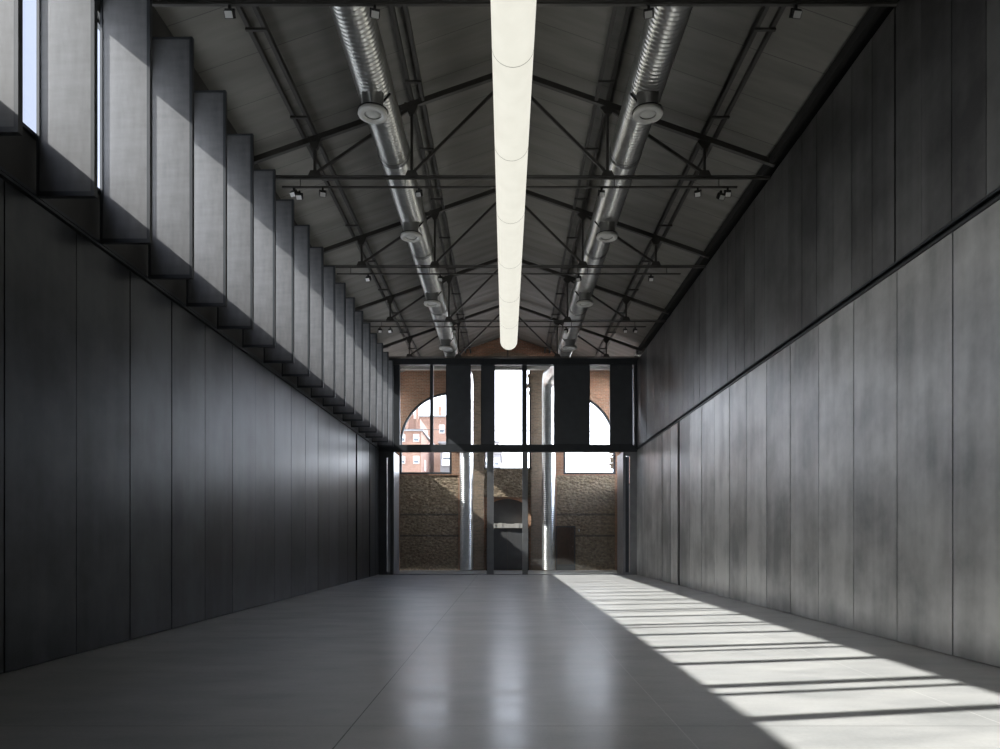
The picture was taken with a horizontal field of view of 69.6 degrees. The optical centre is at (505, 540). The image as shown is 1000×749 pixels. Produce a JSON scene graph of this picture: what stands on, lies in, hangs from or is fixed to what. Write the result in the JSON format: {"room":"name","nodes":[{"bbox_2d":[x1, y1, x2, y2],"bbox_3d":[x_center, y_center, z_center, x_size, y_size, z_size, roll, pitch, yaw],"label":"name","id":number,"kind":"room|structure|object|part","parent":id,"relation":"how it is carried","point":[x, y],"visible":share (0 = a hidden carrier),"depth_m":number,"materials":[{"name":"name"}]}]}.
{"room":"empty exhibition hall","nodes":[
{"label":"empty exhibition hall","id":0,"kind":"room"},
{"bbox_2d":[0,0,378,673],"bbox_3d":[-5.795,-3.575,14.500,0.310,10.150,35.000,0,0,0],"label":"wall","id":1,"kind":"structure","parent":0,"point":[157,475],"depth_m":10.90,"materials":[{"name":"metal"}]},
{"bbox_2d":[0,0,22,135],"bbox_3d":[-5.300,-6.055,7.340,0.700,3.810,0.070,0,0,0],"label":"sunshade fin","id":2,"kind":"object","parent":1,"relation":"attached to","point":[11,11],"visible":1,"depth_m":7.33,"materials":[{"name":"grey metal"}]},
{"bbox_3d":[-5.750,-4.880,16.800,0.200,0.040,30.400,0,0,0],"label":"window sill","id":3,"kind":"part","parent":1,"relation":"part of","materials":[{"name":"grey metal"}]},
{"bbox_2d":[36,0,97,198],"bbox_3d":[-5.300,-6.055,8.692,0.700,3.810,0.070,0,0,0],"label":"sunshade fin","id":4,"kind":"object","parent":1,"relation":"attached to","point":[66,30],"visible":1,"depth_m":8.68,"materials":[{"name":"grey metal"}]},
{"bbox_2d":[100,0,151,244],"bbox_3d":[-5.300,-6.055,10.044,0.700,3.810,0.070,0,0,0],"label":"sunshade fin","id":5,"kind":"object","parent":1,"relation":"attached to","point":[125,25],"visible":1,"depth_m":10.03,"materials":[{"name":"grey metal"}]},
{"bbox_2d":[148,37,193,279],"bbox_3d":[-5.300,-6.055,11.396,0.700,3.810,0.070,0,0,0],"label":"sunshade fin","id":6,"kind":"object","parent":1,"relation":"attached to","point":[171,251],"visible":0.8,"depth_m":11.38,"materials":[{"name":"grey metal"}]},
{"bbox_2d":[186,90,226,306],"bbox_3d":[-5.300,-6.055,12.748,0.700,3.810,0.070,0,0,0],"label":"sunshade fin","id":7,"kind":"object","parent":1,"relation":"attached to","point":[208,288],"visible":0.76,"depth_m":12.73,"materials":[{"name":"grey metal"}]},
{"bbox_2d":[217,134,253,329],"bbox_3d":[-5.300,-6.055,14.100,0.700,3.810,0.070,0,0,0],"label":"sunshade fin","id":8,"kind":"object","parent":1,"relation":"attached to","point":[238,314],"visible":0.76,"depth_m":14.09,"materials":[{"name":"grey metal"}]},
{"bbox_2d":[242,169,275,347],"bbox_3d":[-5.300,-6.055,15.452,0.700,3.810,0.070,0,0,0],"label":"sunshade fin","id":9,"kind":"object","parent":1,"relation":"attached to","point":[263,335],"visible":0.76,"depth_m":15.44,"materials":[{"name":"grey metal"}]},
{"bbox_2d":[263,199,293,363],"bbox_3d":[-5.300,-6.055,16.804,0.700,3.810,0.070,0,0,0],"label":"sunshade fin","id":10,"kind":"object","parent":1,"relation":"attached to","point":[283,353],"visible":0.76,"depth_m":16.79,"materials":[{"name":"grey metal"}]},
{"bbox_2d":[282,225,309,376],"bbox_3d":[-5.300,-6.055,18.156,0.700,3.810,0.070,0,0,0],"label":"sunshade fin","id":11,"kind":"object","parent":1,"relation":"attached to","point":[301,366],"visible":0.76,"depth_m":18.14,"materials":[{"name":"grey metal"}]},
{"bbox_2d":[297,247,323,387],"bbox_3d":[-5.300,-6.055,19.508,0.700,3.810,0.070,0,0,0],"label":"sunshade fin","id":12,"kind":"object","parent":1,"relation":"attached to","point":[316,379],"visible":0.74,"depth_m":19.50,"materials":[{"name":"grey metal"}]},
{"bbox_2d":[311,266,334,397],"bbox_3d":[-5.300,-6.055,20.860,0.700,3.810,0.070,0,0,0],"label":"sunshade fin","id":13,"kind":"object","parent":1,"relation":"attached to","point":[328,391],"visible":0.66,"depth_m":20.85,"materials":[{"name":"grey metal"}]},
{"bbox_2d":[323,283,345,406],"bbox_3d":[-5.300,-6.055,22.212,0.700,3.810,0.070,0,0,0],"label":"sunshade fin","id":14,"kind":"object","parent":1,"relation":"attached to","point":[339,400],"visible":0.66,"depth_m":22.20,"materials":[{"name":"grey metal"}]},
{"bbox_2d":[333,297,354,413],"bbox_3d":[-5.300,-6.055,23.564,0.700,3.810,0.070,0,0,0],"label":"sunshade fin","id":15,"kind":"object","parent":1,"relation":"attached to","point":[350,301],"visible":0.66,"depth_m":23.55,"materials":[{"name":"grey metal"}]},
{"bbox_2d":[343,311,362,420],"bbox_3d":[-5.300,-6.055,24.916,0.700,3.810,0.070,0,0,0],"label":"sunshade fin","id":16,"kind":"object","parent":1,"relation":"attached to","point":[358,416],"visible":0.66,"depth_m":24.90,"materials":[{"name":"grey metal"}]},
{"bbox_2d":[351,323,370,426],"bbox_3d":[-5.300,-6.055,26.268,0.700,3.810,0.070,0,0,0],"label":"sunshade fin","id":17,"kind":"object","parent":1,"relation":"attached to","point":[366,422],"visible":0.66,"depth_m":26.25,"materials":[{"name":"grey metal"}]},
{"bbox_2d":[359,333,376,432],"bbox_3d":[-5.300,-6.055,27.620,0.700,3.810,0.070,0,0,0],"label":"sunshade fin","id":18,"kind":"object","parent":1,"relation":"attached to","point":[373,429],"visible":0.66,"depth_m":27.61,"materials":[{"name":"grey metal"}]},
{"bbox_2d":[365,343,382,437],"bbox_3d":[-5.300,-6.055,28.972,0.700,3.810,0.070,0,0,0],"label":"sunshade fin","id":19,"kind":"object","parent":1,"relation":"attached to","point":[379,434],"visible":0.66,"depth_m":28.96,"materials":[{"name":"grey metal"}]},
{"bbox_2d":[372,352,388,442],"bbox_3d":[-5.300,-6.055,30.324,0.700,3.810,0.070,0,0,0],"label":"sunshade fin","id":20,"kind":"object","parent":1,"relation":"attached to","point":[385,439],"visible":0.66,"depth_m":30.31,"materials":[{"name":"grey metal"}]},
{"bbox_2d":[377,360,393,446],"bbox_3d":[-5.300,-6.055,31.676,0.700,3.810,0.070,0,0,0],"label":"sunshade fin","id":21,"kind":"object","parent":1,"relation":"attached to","point":[391,362],"visible":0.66,"depth_m":31.67,"materials":[{"name":"grey metal"}]},
{"bbox_2d":[355,258,668,321],"bbox_3d":[0.080,-9.172,26.150,11.727,2.435,0.100,0,0,0],"label":"roof truss","id":22,"kind":"object","parent":1,"relation":"on","point":[567,279],"visible":0.68,"depth_m":26.12,"materials":[{"name":"metal"}]},
{"bbox_2d":[370,322,645,327],"bbox_3d":[0.080,-7.856,26.150,10.000,0.191,0.040,0,0,0],"label":"track","id":23,"kind":"object","parent":22,"relation":"hanging from","point":[381,326],"visible":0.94,"depth_m":26.13,"materials":[{"name":"metal"}]},
{"bbox_3d":[0.080,-7.777,26.150,10.000,0.035,0.040,0,0,0],"label":"rail","id":24,"kind":"part","parent":23,"relation":"part of","materials":[{"name":"metal"}]},
{"bbox_3d":[2.230,-9.483,26.150,0.320,0.240,0.090,0,0,0],"label":"gusset plate","id":25,"kind":"part","parent":22,"relation":"part of","materials":[{"name":"paint"}]},
{"bbox_3d":[4.360,-8.738,26.150,0.320,0.240,0.090,0,0,0],"label":"gusset plate","id":26,"kind":"part","parent":22,"relation":"part of","materials":[{"name":"paint"}]},
{"bbox_2d":[383,305,641,357],"bbox_3d":[0.080,-9.172,31.330,11.727,2.435,0.100,0,0,0],"label":"roof truss","id":27,"kind":"object","parent":1,"relation":"on","point":[408,339],"visible":0.68,"depth_m":31.31,"materials":[{"name":"metal"}]},
{"bbox_2d":[236,7,419,355],"bbox_3d":[-4.335,-8.932,17.000,0.370,0.150,40.000,0,0,0],"label":"roof beam","id":28,"kind":"structure","parent":27,"relation":"on","point":[264,27],"depth_m":15.17,"materials":[{"name":"metal"}]},
{"bbox_2d":[254,73,775,179],"bbox_3d":[0.080,-9.172,15.830,11.727,2.435,0.100,0,0,0],"label":"roof truss","id":29,"kind":"object","parent":1,"relation":"on","point":[607,108],"visible":0.69,"depth_m":15.80,"materials":[{"name":"metal"}]},
{"bbox_3d":[-4.200,-8.065,15.830,0.300,0.130,0.090,0,0,0],"label":"gusset plate","id":30,"kind":"part","parent":29,"relation":"part of","materials":[{"name":"paint"}]},
{"bbox_3d":[-4.200,-8.745,15.830,0.320,0.256,0.090,0,0,0],"label":"gusset plate","id":31,"kind":"part","parent":29,"relation":"part of","materials":[{"name":"paint"}]},
{"bbox_3d":[-2.070,-9.491,15.830,0.320,0.256,0.090,0,0,0],"label":"gusset plate","id":32,"kind":"part","parent":29,"relation":"part of","materials":[{"name":"paint"}]},
{"bbox_3d":[-2.070,-8.065,15.830,0.300,0.130,0.090,0,0,0],"label":"gusset plate","id":33,"kind":"part","parent":29,"relation":"part of","materials":[{"name":"paint"}]},
{"bbox_2d":[282,179,736,187],"bbox_3d":[0.080,-7.856,15.830,10.000,0.191,0.040,0,0,0],"label":"track","id":34,"kind":"object","parent":29,"relation":"hanging from","point":[300,186],"visible":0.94,"depth_m":15.81,"materials":[{"name":"metal"}]},
{"bbox_2d":[290,188,302,199],"bbox_3d":[-4.593,-7.592,15.779,0.336,0.336,0.344,0,0,0],"label":"spotlight","id":35,"kind":"object","parent":34,"relation":"attached to","point":[299,196],"depth_m":15.70,"materials":[{"name":"black plastic"}]},
{"bbox_3d":[-4.657,-7.657,15.838,0.150,0.206,0.184,0,0,22],"label":"spotlight","id":36,"kind":"part","parent":35,"relation":"part of","materials":[{"name":"white metal"}]},
{"bbox_2d":[319,188,325,196],"bbox_3d":[-4.033,-7.657,15.838,0.150,0.206,0.184,0,0,-18],"label":"spotlight","id":37,"kind":"object","parent":34,"relation":"attached to","point":[322,193],"visible":1,"depth_m":15.79,"materials":[{"name":"black plastic"}]},
{"bbox_2d":[415,188,422,196],"bbox_3d":[-1.908,-7.657,15.838,0.150,0.206,0.184,0,0,15],"label":"spotlight","id":38,"kind":"object","parent":34,"relation":"attached to","point":[419,193],"visible":1,"depth_m":15.79,"materials":[{"name":"black plastic"}]},
{"bbox_3d":[0.080,-7.777,15.830,10.000,0.035,0.040,0,0,0],"label":"rail","id":39,"kind":"part","parent":34,"relation":"part of","materials":[{"name":"metal"}]},
{"bbox_2d":[598,188,604,196],"bbox_3d":[2.099,-7.657,15.838,0.150,0.206,0.184,0,0,-8],"label":"spotlight","id":40,"kind":"object","parent":34,"relation":"attached to","point":[601,193],"visible":1,"depth_m":15.79,"materials":[{"name":"black plastic"}]},
{"bbox_2d":[694,188,701,197],"bbox_3d":[4.223,-7.657,15.838,0.150,0.206,0.184,0,0,22],"label":"spotlight","id":41,"kind":"object","parent":34,"relation":"attached to","point":[697,193],"visible":1,"depth_m":15.79,"materials":[{"name":"black plastic"}]},
{"bbox_2d":[716,190,724,199],"bbox_3d":[4.677,-7.527,15.698,0.150,0.206,0.184,0,0,-18],"label":"spotlight","id":42,"kind":"object","parent":34,"relation":"hanging from","point":[720,195],"visible":1,"depth_m":15.66,"materials":[{"name":"black plastic"}]},
{"bbox_2d":[724,188,730,196],"bbox_3d":[4.870,-7.657,15.838,0.150,0.206,0.184,0,0,0],"label":"spotlight","id":43,"kind":"object","parent":34,"relation":"attached to","point":[727,192],"visible":0.95,"depth_m":15.79,"materials":[{"name":"black plastic"}]},
{"bbox_3d":[2.230,-9.483,15.830,0.320,0.240,0.090,0,0,0],"label":"gusset plate","id":44,"kind":"part","parent":29,"relation":"part of","materials":[{"name":"paint"}]},
{"bbox_3d":[2.230,-8.065,15.830,0.300,0.130,0.090,0,0,0],"label":"gusset plate","id":45,"kind":"part","parent":29,"relation":"part of","materials":[{"name":"paint"}]},
{"bbox_3d":[4.360,-8.738,15.830,0.320,0.240,0.090,0,0,0],"label":"gusset plate","id":46,"kind":"part","parent":29,"relation":"part of","materials":[{"name":"paint"}]},
{"bbox_3d":[4.360,-8.065,15.830,0.300,0.130,0.090,0,0,0],"label":"gusset plate","id":47,"kind":"part","parent":29,"relation":"part of","materials":[{"name":"paint"}]},
{"bbox_2d":[324,188,709,267],"bbox_3d":[0.080,-9.172,20.970,11.727,2.435,0.100,0,0,0],"label":"roof truss","id":48,"kind":"object","parent":1,"relation":"on","point":[582,214],"visible":0.73,"depth_m":20.94,"materials":[{"name":"metal"}]},
{"bbox_3d":[-4.200,-8.065,20.970,0.300,0.130,0.090,0,0,0],"label":"gusset plate","id":49,"kind":"part","parent":48,"relation":"part of","materials":[{"name":"paint"}]},
{"bbox_3d":[-4.200,-8.745,20.970,0.320,0.256,0.090,0,0,0],"label":"gusset plate","id":50,"kind":"part","parent":48,"relation":"part of","materials":[{"name":"paint"}]},
{"bbox_3d":[-2.070,-9.491,20.970,0.320,0.256,0.090,0,0,0],"label":"gusset plate","id":51,"kind":"part","parent":48,"relation":"part of","materials":[{"name":"paint"}]},
{"bbox_3d":[-2.070,-8.065,20.970,0.300,0.130,0.090,0,0,0],"label":"gusset plate","id":52,"kind":"part","parent":48,"relation":"part of","materials":[{"name":"paint"}]},
{"bbox_2d":[337,268,680,274],"bbox_3d":[0.080,-7.856,20.970,10.000,0.191,0.040,0,0,0],"label":"track","id":53,"kind":"object","parent":48,"relation":"hanging from","point":[350,273],"visible":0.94,"depth_m":20.96,"materials":[{"name":"metal"}]},
{"bbox_2d":[365,274,370,281],"bbox_3d":[-4.008,-7.657,20.978,0.150,0.206,0.184,0,0,15],"label":"spotlight","id":54,"kind":"object","parent":53,"relation":"attached to","point":[368,278],"visible":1,"depth_m":20.93,"materials":[{"name":"black plastic"}]},
{"bbox_2d":[437,274,442,281],"bbox_3d":[-1.921,-7.657,20.978,0.150,0.206,0.184,0,0,-8],"label":"spotlight","id":55,"kind":"object","parent":53,"relation":"attached to","point":[439,278],"visible":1,"depth_m":20.95,"materials":[{"name":"black plastic"}]},
{"bbox_3d":[0.080,-7.777,20.970,10.000,0.035,0.040,0,0,0],"label":"rail","id":56,"kind":"part","parent":53,"relation":"part of","materials":[{"name":"metal"}]},
{"bbox_2d":[576,274,581,281],"bbox_3d":[2.123,-7.657,20.978,0.150,0.206,0.184,0,0,22],"label":"spotlight","id":57,"kind":"object","parent":53,"relation":"attached to","point":[578,278],"visible":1,"depth_m":20.93,"materials":[{"name":"black plastic"}]},
{"bbox_2d":[648,274,653,280],"bbox_3d":[4.220,-7.657,20.979,0.150,0.206,0.184,0,0,0],"label":"spotlight","id":58,"kind":"object","parent":53,"relation":"attached to","point":[650,278],"visible":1,"depth_m":20.93,"materials":[{"name":"black plastic"}]},
{"bbox_3d":[2.230,-9.483,20.970,0.320,0.240,0.090,0,0,0],"label":"gusset plate","id":59,"kind":"part","parent":48,"relation":"part of","materials":[{"name":"paint"}]},
{"bbox_3d":[2.230,-8.065,20.970,0.300,0.130,0.090,0,0,0],"label":"gusset plate","id":60,"kind":"part","parent":48,"relation":"part of","materials":[{"name":"paint"}]},
{"bbox_2d":[544,7,630,352],"bbox_3d":[2.105,-9.678,17.000,0.350,0.150,40.000,0,0,0],"label":"roof beam","id":61,"kind":"structure","parent":48,"relation":"on","point":[611,81],"depth_m":17.04,"materials":[{"name":"metal"}]},
{"bbox_3d":[4.360,-8.738,20.970,0.320,0.240,0.090,0,0,0],"label":"gusset plate","id":62,"kind":"part","parent":48,"relation":"part of","materials":[{"name":"paint"}]},
{"bbox_3d":[4.360,-8.065,20.970,0.300,0.130,0.090,0,0,0],"label":"gusset plate","id":63,"kind":"part","parent":48,"relation":"part of","materials":[{"name":"paint"}]},
{"bbox_2d":[595,7,785,355],"bbox_3d":[4.495,-8.932,17.000,0.370,0.150,40.000,0,0,0],"label":"roof beam","id":64,"kind":"structure","parent":48,"relation":"on","point":[756,28],"depth_m":15.12,"materials":[{"name":"metal"}]},
{"bbox_2d":[152,0,897,6],"bbox_3d":[0.080,-9.172,10.690,11.727,2.435,0.100,0,0,0],"label":"roof truss","id":65,"kind":"object","parent":1,"relation":"on","point":[155,3],"visible":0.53,"depth_m":10.68,"materials":[{"name":"metal"}]},
{"bbox_3d":[-4.200,-8.065,10.690,0.300,0.130,0.090,0,0,0],"label":"gusset plate","id":66,"kind":"part","parent":65,"relation":"part of","materials":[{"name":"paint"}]},
{"bbox_2d":[224,5,235,18],"bbox_3d":[-4.100,-7.847,10.698,0.150,0.206,0.184,0,0,0],"label":"spotlight","id":67,"kind":"object","parent":65,"relation":"attached to","point":[229,13],"visible":1,"depth_m":10.65,"materials":[{"name":"black plastic"}]},
{"bbox_3d":[-2.070,-8.065,10.690,0.300,0.130,0.090,0,0,0],"label":"gusset plate","id":68,"kind":"part","parent":65,"relation":"part of","materials":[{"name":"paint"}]},
{"bbox_2d":[369,4,379,18],"bbox_3d":[-1.953,-7.847,10.698,0.150,0.206,0.184,0,0,-18],"label":"spotlight","id":69,"kind":"object","parent":65,"relation":"attached to","point":[374,13],"visible":1,"depth_m":10.65,"materials":[{"name":"black plastic"}]},
{"bbox_2d":[390,7,470,352],"bbox_3d":[-1.945,-9.678,17.000,0.350,0.150,40.000,0,0,0],"label":"roof beam","id":70,"kind":"structure","parent":65,"relation":"on","point":[408,82],"depth_m":17.02,"materials":[{"name":"metal"}]},
{"bbox_2d":[491,0,535,349],"bbox_3d":[0.100,-7.411,13.152,0.616,1.078,26.004,0,0,0],"label":"lamp","id":71,"kind":"object","parent":65,"relation":"hanging from","point":[512,21],"visible":1,"depth_m":12.28,"materials":[{"name":"white fabric"}]},
{"bbox_2d":[644,4,653,18],"bbox_3d":[2.122,-7.847,10.698,0.150,0.206,0.184,0,0,15],"label":"spotlight","id":72,"kind":"object","parent":65,"relation":"attached to","point":[649,12],"visible":1,"depth_m":10.65,"materials":[{"name":"black plastic"}]},
{"bbox_3d":[2.230,-8.065,10.690,0.300,0.130,0.090,0,0,0],"label":"gusset plate","id":73,"kind":"part","parent":65,"relation":"part of","materials":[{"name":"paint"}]},
{"bbox_2d":[789,4,801,18],"bbox_3d":[4.299,-7.847,10.698,0.150,0.206,0.184,0,0,-8],"label":"spotlight","id":74,"kind":"object","parent":65,"relation":"attached to","point":[795,13],"visible":1,"depth_m":10.65,"materials":[{"name":"black plastic"}]},
{"bbox_3d":[4.360,-8.065,10.690,0.300,0.130,0.090,0,0,0],"label":"gusset plate","id":75,"kind":"part","parent":65,"relation":"part of","materials":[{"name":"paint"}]},
{"bbox_2d":[0,570,999,748],"bbox_3d":[0.050,1.625,16.850,13.300,0.250,40.300,0,0,0],"label":"floor","id":76,"kind":"structure","parent":0,"point":[377,661],"depth_m":7.85,"materials":[{"name":"concrete"}]},
{"bbox_2d":[330,7,472,570],"bbox_3d":[-2.206,-3.671,16.687,1.155,10.304,39.134,0,0,0],"label":"air duct","id":77,"kind":"object","parent":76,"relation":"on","point":[359,34],"visible":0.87,"depth_m":15.56,"materials":[{"name":"metal"}]},
{"bbox_2d":[542,7,692,570],"bbox_3d":[2.366,-3.671,16.687,1.155,10.304,39.134,0,0,0],"label":"air duct","id":78,"kind":"object","parent":76,"relation":"on","point":[661,35],"visible":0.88,"depth_m":16.03,"materials":[{"name":"metal"}]},
{"bbox_2d":[378,358,638,574],"bbox_3d":[0.080,-3.320,32.800,11.860,9.640,1.700,0,0,0],"label":"wall","id":79,"kind":"structure","parent":0,"point":[571,375],"depth_m":32.00,"materials":[{"name":"grey metal"}]},
{"bbox_2d":[447,366,469,443],"bbox_3d":[-2.115,-6.055,32.050,1.050,3.490,0.100,0,0,0],"label":"shutter","id":80,"kind":"object","parent":79,"relation":"attached to","point":[458,377],"depth_m":32.00,"materials":[{"name":"black metal"}]},
{"bbox_3d":[-2.115,-6.055,32.053,1.110,3.550,0.135,0,0,0],"label":"shutter frame","id":81,"kind":"part","parent":79,"relation":"part of","materials":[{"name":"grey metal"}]},
{"bbox_2d":[482,366,493,443],"bbox_3d":[-0.800,-6.055,32.050,0.560,3.490,0.100,0,0,0],"label":"shutter","id":82,"kind":"object","parent":79,"relation":"attached to","point":[487,371],"depth_m":32.00,"materials":[{"name":"black metal"}]},
{"bbox_3d":[-0.800,-6.055,32.053,0.620,3.550,0.135,0,0,0],"label":"shutter frame","id":83,"kind":"part","parent":79,"relation":"part of","materials":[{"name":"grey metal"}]},
{"bbox_3d":[-0.695,-1.230,32.115,0.290,5.460,0.290,0,0,0],"label":"door post","id":84,"kind":"part","parent":79,"relation":"part of","materials":[{"name":"grey metal"}]},
{"bbox_3d":[0.850,-1.230,32.115,0.240,5.460,0.290,0,0,0],"label":"door post","id":85,"kind":"part","parent":79,"relation":"part of","materials":[{"name":"grey metal"}]},
{"bbox_2d":[555,366,588,443],"bbox_3d":[2.930,-6.055,32.050,1.540,3.490,0.100,0,0,0],"label":"shutter","id":86,"kind":"object","parent":79,"relation":"attached to","point":[571,382],"depth_m":32.00,"materials":[{"name":"black metal"}]},
{"bbox_3d":[2.930,-6.055,32.053,1.600,3.550,0.135,0,0,0],"label":"shutter frame","id":87,"kind":"part","parent":79,"relation":"part of","materials":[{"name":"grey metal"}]},
{"bbox_2d":[611,366,631,443],"bbox_3d":[5.120,-6.055,32.050,0.940,3.490,0.100,0,0,0],"label":"shutter","id":88,"kind":"object","parent":79,"relation":"attached to","point":[621,376],"depth_m":32.00,"materials":[{"name":"black metal"}]},
{"bbox_3d":[5.120,-6.055,32.053,1.000,3.550,0.135,0,0,0],"label":"shutter frame","id":89,"kind":"part","parent":79,"relation":"part of","materials":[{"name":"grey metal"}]},
{"bbox_2d":[154,7,869,372],"bbox_3d":[0.080,-9.543,17.100,13.000,2.475,40.600,0,0,0],"label":"ceiling","id":90,"kind":"structure","parent":0,"point":[453,45],"depth_m":16.42,"materials":[{"name":"grey metal"}]},
{"bbox_2d":[396,338,629,569],"bbox_3d":[0.080,-4.565,37.215,12.560,12.130,0.670,0,0,0],"label":"wall","id":91,"kind":"structure","parent":0,"point":[429,504],"depth_m":37.02,"materials":[{"name":"red brick"}]},
{"bbox_2d":[400,393,451,473],"bbox_3d":[-4.130,-5.545,37.110,2.680,4.230,0.120,0,0,0],"label":"window","id":92,"kind":"structure","parent":91,"relation":"in","point":[440,394],"depth_m":37.05,"materials":[{"name":"grey metal"}]},
{"bbox_2d":[486,528,528,569],"bbox_3d":[0.080,0.415,36.935,2.160,2.170,0.110,0,0,0],"label":"door","id":93,"kind":"structure","parent":91,"relation":"in","point":[507,541],"depth_m":36.90,"materials":[{"name":"grey metal"}]},
{"bbox_2d":[484,370,530,468],"bbox_3d":[0.075,-6.300,37.150,2.410,5.200,0.100,0,0,0],"label":"window","id":94,"kind":"structure","parent":91,"relation":"in","point":[529,370],"depth_m":37.10,"materials":[{"name":"grey metal"}]},
{"bbox_3d":[0.075,-2.975,36.970,2.410,1.450,0.060,0,0,0],"label":"stone panel","id":95,"kind":"part","parent":91,"relation":"part of","materials":[{"name":"brown stone"}]},
{"bbox_2d":[494,499,521,523],"bbox_3d":[0.080,-1.425,37.350,2.060,1.510,0.100,0,0,0],"label":"window","id":96,"kind":"structure","parent":91,"relation":"attached to","point":[508,511],"depth_m":37.30,"materials":[{"name":"black glass"}]},
{"bbox_2d":[494,523,521,527],"bbox_3d":[0.082,-0.798,37.068,2.056,0.255,0.465,0,0,0],"label":"trim","id":97,"kind":"structure","parent":91,"relation":"attached to","point":[496,525],"depth_m":36.84,"materials":[{"name":"paint"}]},
{"bbox_2d":[556,526,574,569],"bbox_3d":[3.060,0.365,36.965,1.000,2.270,0.130,0,0,0],"label":"door","id":98,"kind":"structure","parent":91,"relation":"in","point":[565,535],"depth_m":36.95,"materials":[{"name":"brown wood"}]},
{"bbox_2d":[563,400,614,473],"bbox_3d":[4.290,-5.545,37.110,2.680,4.230,0.120,0,0,0],"label":"window","id":99,"kind":"structure","parent":91,"relation":"in","point":[591,401],"depth_m":37.05,"materials":[{"name":"grey metal"}]},
{"bbox_2d":[625,354,640,571],"bbox_3d":[6.080,-3.550,34.650,0.340,10.100,4.700,0,0,0],"label":"wall","id":100,"kind":"structure","parent":0,"point":[635,354],"depth_m":34.46,"materials":[{"name":"metal"}]},
{"bbox_2d":[400,366,609,369],"bbox_3d":[0.050,-8.810,36.475,11.900,0.280,0.250,0,0,0],"label":"trim","id":101,"kind":"structure","parent":100,"relation":"attached to","point":[407,367],"depth_m":36.35,"materials":[{"name":"paint"}]},
{"bbox_2d":[637,0,999,666],"bbox_3d":[6.124,-3.550,14.500,0.652,10.100,35.000,0,0,0],"label":"wall","id":102,"kind":"structure","parent":0,"point":[818,412],"depth_m":11.79,"materials":[{"name":"metal"}]},
{"bbox_2d":[636,0,898,354],"bbox_3d":[6.070,-8.380,14.500,0.560,0.200,35.000,0,0,0],"label":"ceiling beam","id":103,"kind":"structure","parent":102,"relation":"attached to","point":[873,19],"depth_m":14.76,"materials":[{"name":"black metal"}]},
{"label":"outside","id":104,"kind":"structure","parent":0,"visible":0},
{"bbox_3d":[0.000,1.750,90.000,120.000,0.300,140.000,0,0,0],"label":"ground","id":105,"kind":"structure","parent":104,"visible":0},
{"bbox_2d":[402,408,434,471],"bbox_3d":[-15.600,-8.550,103.500,9.400,20.300,17.600,0,0,0],"label":"apartment building","id":106,"kind":"structure","parent":105,"relation":"on","point":[411,462],"depth_m":95.00,"materials":[{"name":"brick"}]},
{"bbox_3d":[-15.600,-14.625,103.500,9.400,0.250,17.600,0,0,0],"label":"cornice","id":107,"kind":"part","parent":106,"relation":"part of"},
{"bbox_2d":[419,406,445,471],"bbox_3d":[-12.225,-10.450,124.500,5.150,24.100,11.600,0,0,0],"label":"apartment building","id":108,"kind":"structure","parent":105,"relation":"on","point":[439,420],"depth_m":118.99,"materials":[{"name":"brick"}]},
{"bbox_3d":[-12.225,-20.625,124.500,5.150,0.250,11.600,0,0,0],"label":"cornice","id":109,"kind":"part","parent":108,"relation":"part of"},
{"bbox_2d":[438,441,449,471],"bbox_3d":[-7.350,-6.375,110.700,4.900,15.950,15.200,0,0,0],"label":"apartment building","id":110,"kind":"structure","parent":105,"relation":"on","point":[444,457],"depth_m":103.93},
{"bbox_2d":[486,441,501,467],"bbox_3d":[-2.225,-6.200,106.000,3.350,15.600,12.600,0,0,0],"label":"apartment building","id":111,"kind":"structure","parent":105,"relation":"on","point":[497,456],"depth_m":100.00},
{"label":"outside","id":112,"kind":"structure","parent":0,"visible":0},
{"bbox_2d":[411,429,609,431],"bbox_3d":[5.000,-9.622,60.000,70.002,1.004,0.056,0,0,0],"label":"overhead wire","id":113,"kind":"object","parent":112,"point":[411,429],"visible":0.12,"depth_m":59.98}
]}

